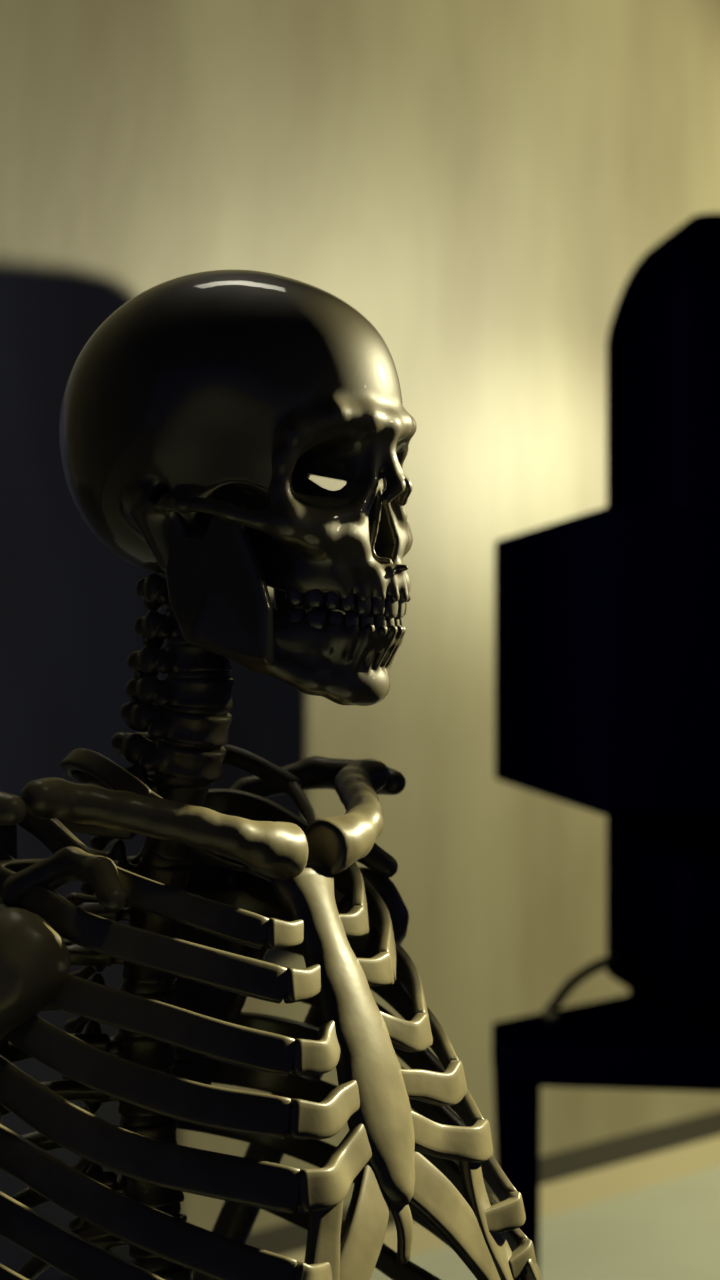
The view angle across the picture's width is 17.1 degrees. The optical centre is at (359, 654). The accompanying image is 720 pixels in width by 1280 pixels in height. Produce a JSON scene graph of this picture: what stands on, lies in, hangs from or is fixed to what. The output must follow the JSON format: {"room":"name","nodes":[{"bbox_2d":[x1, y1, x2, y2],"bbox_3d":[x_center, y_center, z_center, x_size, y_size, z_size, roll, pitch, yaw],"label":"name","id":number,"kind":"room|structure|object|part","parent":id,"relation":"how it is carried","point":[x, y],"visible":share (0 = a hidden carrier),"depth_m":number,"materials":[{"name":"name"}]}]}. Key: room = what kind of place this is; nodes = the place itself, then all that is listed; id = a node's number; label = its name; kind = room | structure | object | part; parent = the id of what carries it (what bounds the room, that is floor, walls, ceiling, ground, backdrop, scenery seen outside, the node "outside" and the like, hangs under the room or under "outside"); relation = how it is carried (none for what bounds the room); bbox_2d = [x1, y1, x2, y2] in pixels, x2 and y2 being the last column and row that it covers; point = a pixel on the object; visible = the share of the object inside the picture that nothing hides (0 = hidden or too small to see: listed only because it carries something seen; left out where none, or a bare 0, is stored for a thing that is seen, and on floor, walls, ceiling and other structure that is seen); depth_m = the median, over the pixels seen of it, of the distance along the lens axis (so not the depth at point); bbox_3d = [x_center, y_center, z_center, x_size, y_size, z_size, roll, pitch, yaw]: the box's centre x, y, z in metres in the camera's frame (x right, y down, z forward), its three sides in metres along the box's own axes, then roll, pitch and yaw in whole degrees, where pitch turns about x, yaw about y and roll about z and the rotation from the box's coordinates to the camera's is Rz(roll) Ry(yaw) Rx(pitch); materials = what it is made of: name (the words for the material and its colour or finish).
{"room":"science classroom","nodes":[
{"label":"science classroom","id":0,"kind":"room"},
{"bbox_2d":[0,0,719,1279],"bbox_3d":[-0.045,-0.580,4.040,0.120,3.200,14.000,0,0,41],"label":"wall","id":1,"kind":"structure","parent":0,"point":[485,183],"depth_m":4.09,"materials":[{"name":"paint"}]},
{"bbox_2d":[71,1110,719,1279],"bbox_3d":[0.004,0.939,3.996,0.012,0.047,14.000,0,0,41],"label":"trim","id":2,"kind":"structure","parent":1,"relation":"attached to","point":[287,1238],"depth_m":4.50,"materials":[{"name":"brown wood"}]},
{"bbox_2d":[285,1136,719,1262],"bbox_3d":[0.007,0.991,3.994,0.018,0.058,14.000,0,0,41],"label":"baseboard","id":3,"kind":"structure","parent":1,"relation":"attached to","point":[572,1192],"depth_m":4.51,"materials":[{"name":"beige paint"}]},
{"bbox_2d":[370,1166,719,1279],"bbox_3d":[3.341,1.070,1.076,9.120,0.100,14.000,0,0,41],"label":"floor","id":4,"kind":"structure","parent":0,"point":[668,1230],"depth_m":4.20,"materials":[{"name":"beige"}]},
{"bbox_2d":[0,269,541,1279],"bbox_3d":[-0.090,0.413,1.245,0.548,1.211,0.522,0,0,18],"label":"skeleton","id":5,"kind":"object","parent":4,"relation":"on","point":[196,420],"visible":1,"depth_m":1.14,"materials":[{"name":"black ceramic"}]},
{"bbox_2d":[492,994,719,1279],"bbox_3d":[0.682,0.777,3.470,0.996,0.485,0.699,0,0,0],"label":"side table","id":6,"kind":"object","parent":4,"relation":"on","point":[620,1042],"visible":0.87,"depth_m":3.31,"materials":[{"name":"black wood"}]},
{"bbox_3d":[0.218,0.805,3.345,0.062,0.430,0.062,0,0,0],"label":"leg","id":7,"kind":"part","parent":6,"relation":"part of","materials":[{"name":"black wood"}]},
{"bbox_2d":[495,213,719,1039],"bbox_3d":[0.567,-0.056,3.512,0.610,1.182,0.900,0,0,-6],"label":"machine","id":8,"kind":"object","parent":6,"relation":"on","point":[607,619],"visible":1,"depth_m":3.30,"materials":[{"name":"black metal"}]}
]}

